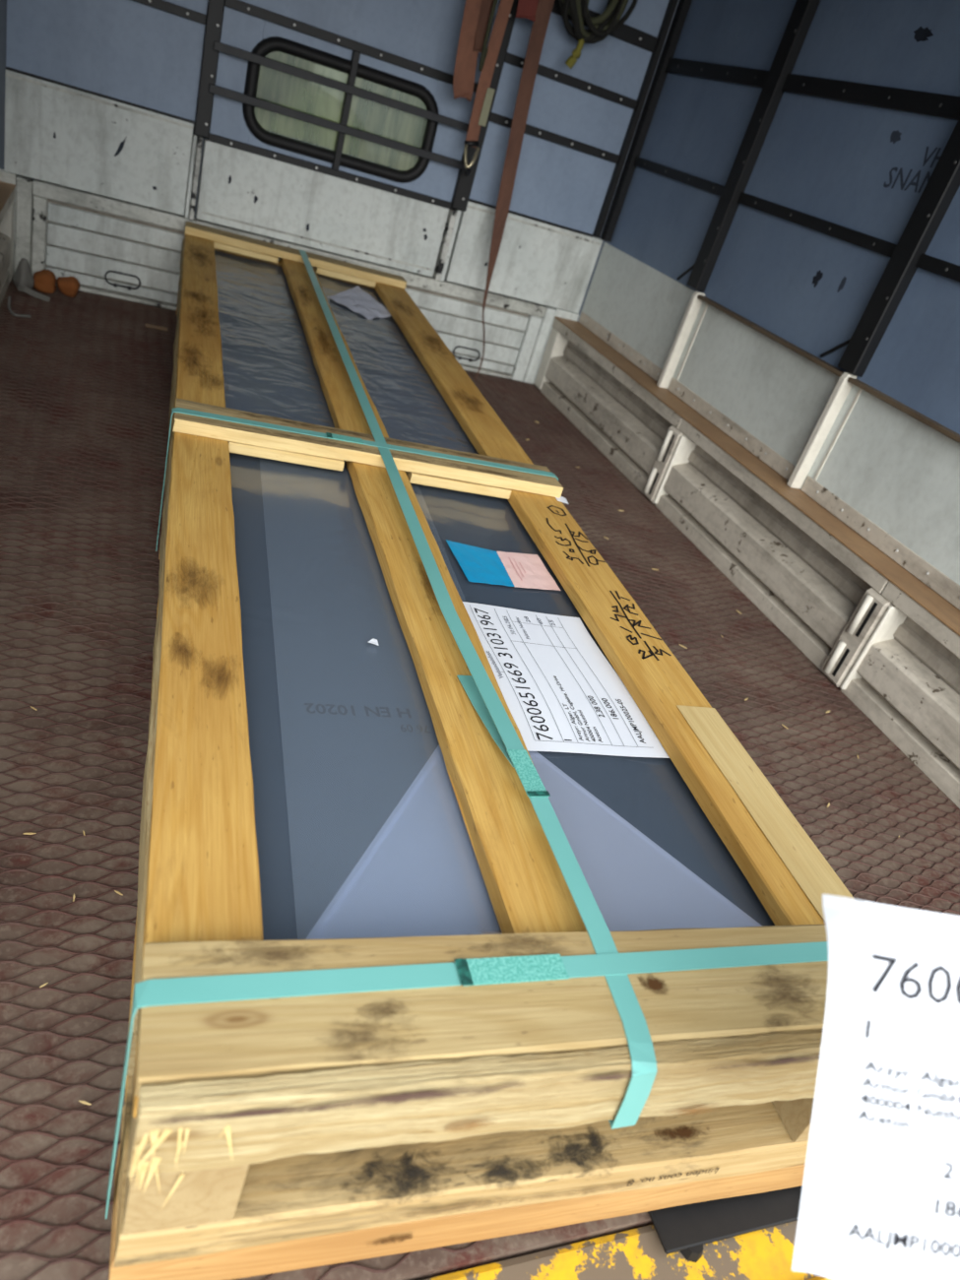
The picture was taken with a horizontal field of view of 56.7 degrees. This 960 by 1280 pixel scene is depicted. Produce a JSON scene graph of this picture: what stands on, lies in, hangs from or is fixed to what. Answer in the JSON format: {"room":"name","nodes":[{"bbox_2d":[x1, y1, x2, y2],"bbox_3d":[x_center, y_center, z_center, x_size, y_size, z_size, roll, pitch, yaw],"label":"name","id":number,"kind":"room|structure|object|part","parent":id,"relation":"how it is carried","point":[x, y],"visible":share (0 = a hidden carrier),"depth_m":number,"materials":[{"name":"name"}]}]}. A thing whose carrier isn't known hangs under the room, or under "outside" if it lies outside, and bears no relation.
{"room":"truck cargo bed","nodes":[
{"label":"truck cargo bed","id":0,"kind":"room"},
{"bbox_2d":[0,181,15,305],"bbox_3d":[-0.818,-0.972,1.173,0.158,1.652,2.891,4,33,-24],"label":"wall","id":1,"kind":"structure","parent":0,"point":[7,190],"depth_m":2.54,"materials":[{"name":"metal"}]},
{"bbox_3d":[-1.234,-1.025,2.203,0.052,0.035,1.001,4,33,-24],"label":"rail","id":2,"kind":"part","parent":1,"relation":"part of","materials":[{"name":"brown wood"}]},
{"bbox_2d":[0,0,679,383],"bbox_3d":[-0.374,-1.715,2.655,2.072,1.652,0.182,4,33,-24],"label":"wall","id":3,"kind":"structure","parent":0,"point":[114,138],"depth_m":2.78,"materials":[{"name":"blue paint"}]},
{"bbox_3d":[-1.372,-1.236,2.672,0.043,0.286,0.041,4,33,-24],"label":"frame post","id":4,"kind":"part","parent":3,"relation":"part of","materials":[{"name":"white metal"}]},
{"bbox_3d":[-1.339,-1.217,2.700,0.038,0.245,0.038,4,33,-24],"label":"frame post","id":5,"kind":"part","parent":3,"relation":"part of","materials":[{"name":"white metal"}]},
{"bbox_3d":[-1.043,-1.673,2.492,0.500,0.260,0.020,4,33,-24],"label":"blue panel","id":6,"kind":"part","parent":3,"relation":"part of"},
{"bbox_3d":[-0.954,-1.934,2.334,0.500,0.373,0.020,4,33,-24],"label":"blue panel","id":7,"kind":"part","parent":3,"relation":"part of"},
{"bbox_3d":[-0.721,-1.663,2.625,0.115,0.348,0.020,4,33,-24],"label":"blue panel","id":8,"kind":"part","parent":3,"relation":"part of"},
{"bbox_3d":[-0.540,-1.280,2.965,1.704,0.040,0.041,4,33,-24],"label":"rail","id":9,"kind":"part","parent":3,"relation":"part of","materials":[{"name":"white metal"}]},
{"bbox_3d":[-0.465,-1.523,2.828,0.533,0.060,0.020,4,33,-24],"label":"blue panel","id":10,"kind":"part","parent":3,"relation":"part of","materials":[{"name":"metal"}]},
{"bbox_2d":[208,36,468,183],"bbox_3d":[-0.406,-1.627,2.744,0.822,0.326,0.057,4,33,-24],"label":"window","id":11,"kind":"structure","parent":3,"relation":"in","point":[299,92],"depth_m":2.73,"materials":[{"name":"glass"}]},
{"bbox_3d":[-0.551,-1.641,2.701,0.272,0.235,0.004,4,33,-24],"label":"pane","id":12,"kind":"part","parent":11,"relation":"part of","materials":[{"name":"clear glass"}]},
{"bbox_3d":[-0.298,-1.623,2.813,0.272,0.235,0.004,4,33,-24],"label":"pane","id":13,"kind":"part","parent":11,"relation":"part of","materials":[{"name":"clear glass"}]},
{"bbox_3d":[-0.386,-1.755,2.688,0.533,0.071,0.020,4,33,-24],"label":"blue panel","id":14,"kind":"part","parent":3,"relation":"part of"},
{"bbox_3d":[-0.316,-1.928,2.588,0.788,0.349,0.020,4,33,-24],"label":"blue panel","id":15,"kind":"part","parent":3,"relation":"part of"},
{"bbox_3d":[-0.117,-1.619,2.893,0.139,0.348,0.020,4,33,-24],"label":"blue panel","id":16,"kind":"part","parent":3,"relation":"part of","materials":[{"name":"blue metal"}]},
{"bbox_2d":[452,0,497,102],"bbox_3d":[0.014,-1.879,2.575,0.114,0.564,0.047,-6,38,-37],"label":"strap","id":17,"kind":"object","parent":3,"relation":"hanging from","point":[478,17],"visible":1,"depth_m":2.63,"materials":[{"name":"red fabric"}]},
{"bbox_3d":[0.065,-1.910,2.564,0.013,0.471,0.024,30,32,19],"label":"cord","id":18,"kind":"part","parent":17,"relation":"part of","materials":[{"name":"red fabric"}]},
{"bbox_2d":[461,0,512,176],"bbox_3d":[0.056,-1.802,2.668,0.058,0.758,0.043,4,33,-24],"label":"strap","id":19,"kind":"object","parent":3,"relation":"hanging from","point":[482,99],"visible":1,"depth_m":2.73,"materials":[{"name":"red fabric"}]},
{"bbox_3d":[-0.026,-1.573,2.816,0.047,0.027,0.017,4,33,-24],"label":"hook plate","id":20,"kind":"part","parent":19,"relation":"part of","materials":[{"name":"black metal"}]},
{"bbox_2d":[474,0,554,379],"bbox_3d":[0.118,-1.535,2.896,0.154,1.388,0.049,4,33,-24],"label":"strap","id":21,"kind":"object","parent":3,"relation":"hanging from","point":[544,7],"visible":1,"depth_m":2.83,"materials":[{"name":"red fabric"}]},
{"bbox_3d":[0.174,-1.108,3.373,0.048,0.245,0.038,4,33,-24],"label":"frame post","id":22,"kind":"part","parent":3,"relation":"part of","materials":[{"name":"white paint"}]},
{"bbox_2d":[515,0,538,21],"bbox_3d":[0.174,-1.980,2.580,0.074,0.313,0.026,4,33,-24],"label":"bundle","id":23,"kind":"object","parent":3,"relation":"hanging from","point":[527,9],"visible":1,"depth_m":2.63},
{"bbox_3d":[0.221,-1.121,3.380,0.037,0.286,0.041,4,33,-24],"label":"frame post","id":24,"kind":"part","parent":3,"relation":"part of","materials":[{"name":"white paint"}]},
{"bbox_3d":[0.232,-1.582,3.058,0.535,0.251,0.020,4,33,-24],"label":"blue panel","id":25,"kind":"part","parent":3,"relation":"part of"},
{"bbox_3d":[0.290,-1.754,2.953,0.535,0.167,0.020,4,33,-24],"label":"blue panel","id":26,"kind":"part","parent":3,"relation":"part of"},
{"bbox_3d":[0.338,-1.895,2.868,0.535,0.174,0.020,4,33,-24],"label":"blue panel","id":27,"kind":"part","parent":3,"relation":"part of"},
{"bbox_2d":[558,0,638,68],"bbox_3d":[0.364,-1.950,2.702,0.263,0.390,0.079,4,33,-24],"label":"rope coil","id":28,"kind":"object","parent":3,"relation":"hanging from","point":[600,27],"visible":1,"depth_m":2.72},
{"bbox_3d":[0.407,-2.097,2.747,0.535,0.314,0.020,4,33,-24],"label":"blue panel","id":29,"kind":"part","parent":3,"relation":"part of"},
{"bbox_2d":[0,277,959,1279],"bbox_3d":[-0.177,-0.232,2.006,1.960,0.037,2.863,4,33,-24],"label":"floor","id":30,"kind":"structure","parent":0,"point":[86,386],"depth_m":1.45,"materials":[{"name":"brown metal"}]},
{"bbox_2d":[6,296,30,318],"bbox_3d":[-1.278,-0.914,2.441,0.081,0.034,0.041,26,31,13],"label":"strip","id":31,"kind":"object","parent":30,"relation":"on","point":[9,297],"visible":1,"depth_m":2.44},
{"bbox_2d":[12,257,34,289],"bbox_3d":[-1.346,-1.083,2.623,0.057,0.093,0.100,4,33,-24],"label":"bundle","id":32,"kind":"object","parent":30,"relation":"on","point":[23,276],"visible":0.84,"depth_m":2.60,"materials":[{"name":"grey fabric"}]},
{"bbox_2d":[17,285,50,302],"bbox_3d":[-1.306,-1.013,2.600,0.087,0.034,0.017,4,33,-24],"label":"strip","id":33,"kind":"object","parent":30,"relation":"on","point":[20,288],"visible":1,"depth_m":2.60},
{"bbox_2d":[33,269,56,293],"bbox_3d":[-1.311,-1.083,2.676,0.063,0.058,0.062,4,33,-24],"label":"rag","id":34,"kind":"object","parent":30,"relation":"on","point":[44,280],"visible":0.98,"depth_m":2.66,"materials":[{"name":"orange fabric"}]},
{"bbox_2d":[56,276,79,297],"bbox_3d":[-1.254,-1.078,2.705,0.066,0.055,0.061,4,33,-24],"label":"rag","id":35,"kind":"object","parent":30,"relation":"on","point":[68,286],"visible":1,"depth_m":2.69,"materials":[{"name":"orange fabric"}]},
{"bbox_2d":[145,323,167,330],"bbox_3d":[-0.982,-0.950,2.699,0.063,0.002,0.028,4,33,-24],"label":"scrap","id":36,"kind":"object","parent":30,"relation":"on","point":[147,325],"visible":1,"depth_m":2.70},
{"bbox_2d":[108,221,854,1279],"bbox_3d":[-0.272,-0.357,1.837,0.713,0.281,2.824,6,32,-21],"label":"wooden crate","id":37,"kind":"object","parent":30,"relation":"on","point":[262,1136],"visible":0.79,"depth_m":0.75,"materials":[{"name":"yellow wood"}]},
{"bbox_2d":[155,407,558,551],"bbox_3d":[-0.212,-0.243,1.653,0.714,0.258,0.034,5,33,-23],"label":"strap","id":38,"kind":"object","parent":37,"relation":"attached to","point":[330,435],"visible":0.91,"depth_m":1.56,"materials":[{"name":"teal plastic"}]},
{"bbox_2d":[105,941,828,1218],"bbox_3d":[0.062,0.373,0.790,0.714,0.255,0.034,5,33,-23],"label":"strap","id":39,"kind":"object","parent":37,"relation":"attached to","point":[464,972],"visible":0.8,"depth_m":0.68,"materials":[{"name":"teal plastic"}]},
{"bbox_2d":[299,250,657,1129],"bbox_3d":[-0.257,-0.379,1.831,0.044,0.236,2.822,6,32,-21],"label":"strap","id":40,"kind":"object","parent":37,"relation":"attached to","point":[478,686],"visible":0.94,"depth_m":0.91,"materials":[{"name":"teal plastic"}]},
{"bbox_2d":[214,251,774,940],"bbox_3d":[-0.274,-0.416,1.859,0.655,0.111,2.653,6,32,-21],"label":"stack","id":41,"kind":"object","parent":37,"relation":"in","point":[361,832],"visible":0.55,"depth_m":1.03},
{"bbox_2d":[303,703,411,718],"bbox_3d":[-0.139,0.081,1.019,0.125,0.001,0.022,6,32,-21],"label":"print","id":42,"kind":"object","parent":41,"relation":"on","point":[310,704],"depth_m":1.02},
{"bbox_2d":[327,285,391,319],"bbox_3d":[-0.341,-1.031,2.723,0.196,0.006,0.382,20,30,1],"label":"crumpled paper","id":43,"kind":"object","parent":41,"relation":"on","point":[356,299],"visible":0.98,"depth_m":2.69,"materials":[{"name":"white paper"}]},
{"bbox_2d":[368,638,379,645],"bbox_3d":[-0.135,0.002,1.133,0.015,0.002,0.014,17,30,-3],"label":"flake","id":44,"kind":"object","parent":41,"relation":"on","point":[373,641],"visible":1,"depth_m":1.13,"materials":[{"name":"white paper"}]},
{"bbox_2d":[400,724,430,733],"bbox_3d":[-0.075,0.102,1.021,0.035,0.001,0.015,6,32,-21],"label":"print","id":45,"kind":"object","parent":41,"relation":"on","point":[402,728],"depth_m":1.02},
{"bbox_2d":[446,539,560,590],"bbox_3d":[0.037,-0.119,1.429,0.166,0.002,0.131,6,32,-21],"label":"sticker","id":46,"kind":"object","parent":41,"relation":"on","point":[479,564],"visible":1,"depth_m":1.42,"materials":[{"name":"blue paper"}]},
{"bbox_2d":[508,556,522,580],"bbox_3d":[0.057,-0.115,1.432,0.002,0.001,0.077,6,32,-21],"label":"print","id":47,"kind":"object","parent":46,"relation":"on","point":[508,556],"depth_m":1.43},
{"bbox_2d":[462,601,669,758],"bbox_3d":[0.101,0.045,1.195,0.207,0.005,0.329,6,32,-21],"label":"label","id":48,"kind":"object","parent":41,"relation":"on","point":[560,691],"visible":0.98,"depth_m":1.17,"materials":[{"name":"paper"}]},
{"bbox_2d":[486,650,503,678],"bbox_3d":[0.019,0.032,1.165,0.007,0.001,0.062,4,33,-24],"label":"print","id":49,"kind":"object","parent":48,"relation":"on","point":[495,659],"depth_m":1.17,"materials":[{"name":"grey paper"}]},
{"bbox_2d":[502,615,515,634],"bbox_3d":[0.042,-0.021,1.269,0.007,0.001,0.049,6,32,-21],"label":"print","id":50,"kind":"object","parent":48,"relation":"on","point":[502,615],"depth_m":1.27},
{"bbox_2d":[553,675,589,741],"bbox_3d":[0.117,0.085,1.133,0.010,0.001,0.135,6,32,-21],"label":"print","id":51,"kind":"object","parent":48,"relation":"on","point":[575,715],"depth_m":1.13},
{"bbox_2d":[562,703,582,740],"bbox_3d":[0.116,0.102,1.105,0.009,0.001,0.073,6,32,-21],"label":"print","id":52,"kind":"object","parent":48,"relation":"on","point":[572,719],"depth_m":1.11},
{"bbox_2d":[577,709,595,741],"bbox_3d":[0.133,0.106,1.107,0.006,0.001,0.062,7,32,-20],"label":"print","id":53,"kind":"object","parent":48,"relation":"on","point":[586,721],"depth_m":1.11},
{"bbox_2d":[587,696,605,717],"bbox_3d":[0.150,0.086,1.152,0.009,0.001,0.045,6,32,-21],"label":"print","id":54,"kind":"object","parent":48,"relation":"on","point":[596,704],"depth_m":1.15},
{"bbox_2d":[601,698,618,718],"bbox_3d":[0.169,0.089,1.157,0.009,0.001,0.044,6,32,-21],"label":"print","id":55,"kind":"object","parent":48,"relation":"on","point":[609,706],"depth_m":1.16},
{"bbox_2d":[615,699,645,743],"bbox_3d":[0.195,0.104,1.147,0.011,0.001,0.091,6,32,-21],"label":"print","id":56,"kind":"object","parent":48,"relation":"on","point":[627,716],"depth_m":1.15},
{"bbox_2d":[555,496,568,504],"bbox_3d":[0.154,-0.272,1.699,0.023,0.001,0.046,9,31,-17],"label":"paper scrap","id":57,"kind":"object","parent":37,"relation":"on","point":[561,499],"visible":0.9,"depth_m":1.69,"materials":[{"name":"white paper"}]},
{"bbox_2d":[647,1185,803,1254],"bbox_3d":[0.265,0.517,0.968,0.273,0.006,0.223,4,33,-24],"label":"fork","id":58,"kind":"object","parent":30,"relation":"on","point":[678,1228],"visible":0.24,"depth_m":0.87,"materials":[{"name":"black metal"}]},
{"bbox_2d":[423,1219,833,1279],"bbox_3d":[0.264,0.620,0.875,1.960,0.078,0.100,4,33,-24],"label":"forklift","id":59,"kind":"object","parent":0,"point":[638,1253],"depth_m":0.83,"materials":[{"name":"yellow paint"}]},
{"bbox_2d":[534,0,959,808],"bbox_3d":[0.927,-0.846,1.949,0.158,1.652,2.891,4,33,-24],"label":"wall","id":60,"kind":"structure","parent":0,"point":[764,343],"depth_m":2.23,"materials":[{"name":"metal"}]},
{"bbox_3d":[0.448,-0.904,2.950,0.052,0.035,1.001,4,33,-24],"label":"rail","id":61,"kind":"part","parent":60,"relation":"part of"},
{"bbox_3d":[0.526,-1.114,3.006,0.018,0.286,0.720,4,33,-24],"label":"white panel","id":62,"kind":"part","parent":60,"relation":"part of","materials":[{"name":"white metal"}]},
{"bbox_3d":[0.600,-1.875,2.919,0.026,1.078,0.037,4,33,-24],"label":"corner post","id":63,"kind":"part","parent":60,"relation":"part of","materials":[{"name":"black metal"}]},
{"bbox_3d":[0.600,-1.349,2.884,0.013,0.274,0.654,4,33,-24],"label":"blue panel","id":64,"kind":"part","parent":60,"relation":"part of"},
{"bbox_3d":[0.613,-0.914,2.716,0.033,0.293,0.020,4,33,-24],"label":"post","id":65,"kind":"part","parent":60,"relation":"part of","materials":[{"name":"white metal"}]},
{"bbox_3d":[0.636,-1.128,2.712,0.008,0.077,0.096,7,32,-19],"label":"brace rod","id":66,"kind":"part","parent":60,"relation":"part of","materials":[{"name":"black metal"}]},
{"bbox_3d":[0.679,-1.581,2.744,0.013,0.272,0.654,4,33,-24],"label":"blue panel","id":67,"kind":"part","parent":60,"relation":"part of","materials":[{"name":"blue metal"}]},
{"bbox_3d":[0.763,-1.829,2.594,0.013,0.286,0.654,4,33,-24],"label":"blue panel","id":68,"kind":"part","parent":60,"relation":"part of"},
{"bbox_3d":[0.743,-0.705,2.451,0.018,0.286,0.717,4,33,-24],"label":"white panel","id":69,"kind":"part","parent":60,"relation":"part of","materials":[{"name":"white metal"}]},
{"bbox_3d":[0.734,-0.364,2.218,0.052,0.035,0.900,4,33,-24],"label":"rail","id":70,"kind":"part","parent":60,"relation":"part of","materials":[{"name":"grey metal"}]},
{"bbox_3d":[0.815,-0.944,2.335,0.013,0.274,0.721,4,33,-24],"label":"blue panel","id":71,"kind":"part","parent":60,"relation":"part of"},
{"bbox_3d":[0.829,-0.505,2.162,0.033,0.293,0.020,4,33,-24],"label":"post","id":72,"kind":"part","parent":60,"relation":"part of","materials":[{"name":"white metal"}]},
{"bbox_3d":[0.861,-0.704,2.137,0.008,0.077,0.096,7,32,-19],"label":"brace rod","id":73,"kind":"part","parent":60,"relation":"part of","materials":[{"name":"black metal"}]},
{"bbox_3d":[0.894,-1.176,2.194,0.013,0.272,0.721,4,33,-24],"label":"blue panel","id":74,"kind":"part","parent":60,"relation":"part of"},
{"bbox_3d":[0.978,-1.424,2.045,0.013,0.286,0.721,4,33,-24],"label":"blue panel","id":75,"kind":"part","parent":60,"relation":"part of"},
{"bbox_3d":[0.960,-0.297,1.897,0.018,0.286,0.717,4,33,-24],"label":"white panel","id":76,"kind":"part","parent":60,"relation":"part of","materials":[{"name":"white metal"}]},
{"bbox_3d":[1.039,-0.522,1.762,0.013,0.274,0.714,4,33,-24],"label":"blue panel","id":77,"kind":"part","parent":60,"relation":"part of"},
{"bbox_3d":[1.013,0.161,1.506,0.052,0.035,0.949,4,33,-24],"label":"rail","id":78,"kind":"part","parent":60,"relation":"part of","materials":[{"name":"grey metal"}]},
{"bbox_3d":[1.118,-0.754,1.622,0.013,0.272,0.714,4,33,-24],"label":"blue panel","id":79,"kind":"part","parent":60,"relation":"part of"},
{"bbox_2d":[791,894,959,1279],"bbox_3d":[0.353,0.283,0.516,0.348,0.241,0.136,18,30,-1],"label":"paper label","id":80,"kind":"object","parent":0,"point":[880,1196],"visible":1,"depth_m":0.51,"materials":[{"name":"paper"}]},
{"bbox_2d":[865,1020,871,1038],"bbox_3d":[0.222,0.223,0.509,0.002,0.010,0.006,8,32,-19],"label":"print","id":81,"kind":"object","parent":80,"relation":"attached to","point":[867,1022],"depth_m":0.51},
{"bbox_2d":[857,1110,909,1129],"bbox_3d":[0.231,0.275,0.506,0.028,0.010,0.003,20,30,3],"label":"print","id":82,"kind":"object","parent":80,"relation":"on","point":[866,1120],"depth_m":0.51},
{"bbox_2d":[847,1223,959,1258],"bbox_3d":[0.254,0.343,0.502,0.085,0.026,0.006,19,30,-1],"label":"print","id":83,"kind":"object","parent":80,"relation":"attached to","point":[864,1241],"depth_m":0.50},
{"bbox_2d":[860,1093,959,1121],"bbox_3d":[0.247,0.266,0.504,0.059,0.018,0.003,19,30,0],"label":"print","id":84,"kind":"object","parent":80,"relation":"attached to","point":[873,1107],"depth_m":0.51},
{"bbox_2d":[862,1078,959,1104],"bbox_3d":[0.283,0.263,0.502,0.127,0.031,0.005,18,30,-1],"label":"print","id":85,"kind":"object","parent":80,"relation":"attached to","point":[875,1091],"depth_m":0.51},
{"bbox_2d":[864,1061,959,1087],"bbox_3d":[0.255,0.248,0.504,0.068,0.021,0.004,19,30,0],"label":"print","id":86,"kind":"object","parent":80,"relation":"on","point":[877,1074],"depth_m":0.51},
{"bbox_2d":[935,1198,959,1217],"bbox_3d":[0.278,0.323,0.501,0.042,0.016,0.005,18,30,-1],"label":"print","id":87,"kind":"object","parent":80,"relation":"on","point":[944,1207],"depth_m":0.50},
{"bbox_2d":[943,1162,958,1180],"bbox_3d":[0.283,0.303,0.500,0.043,0.017,0.005,18,30,-1],"label":"print","id":88,"kind":"object","parent":80,"relation":"on","point":[950,1170],"depth_m":0.50}
]}

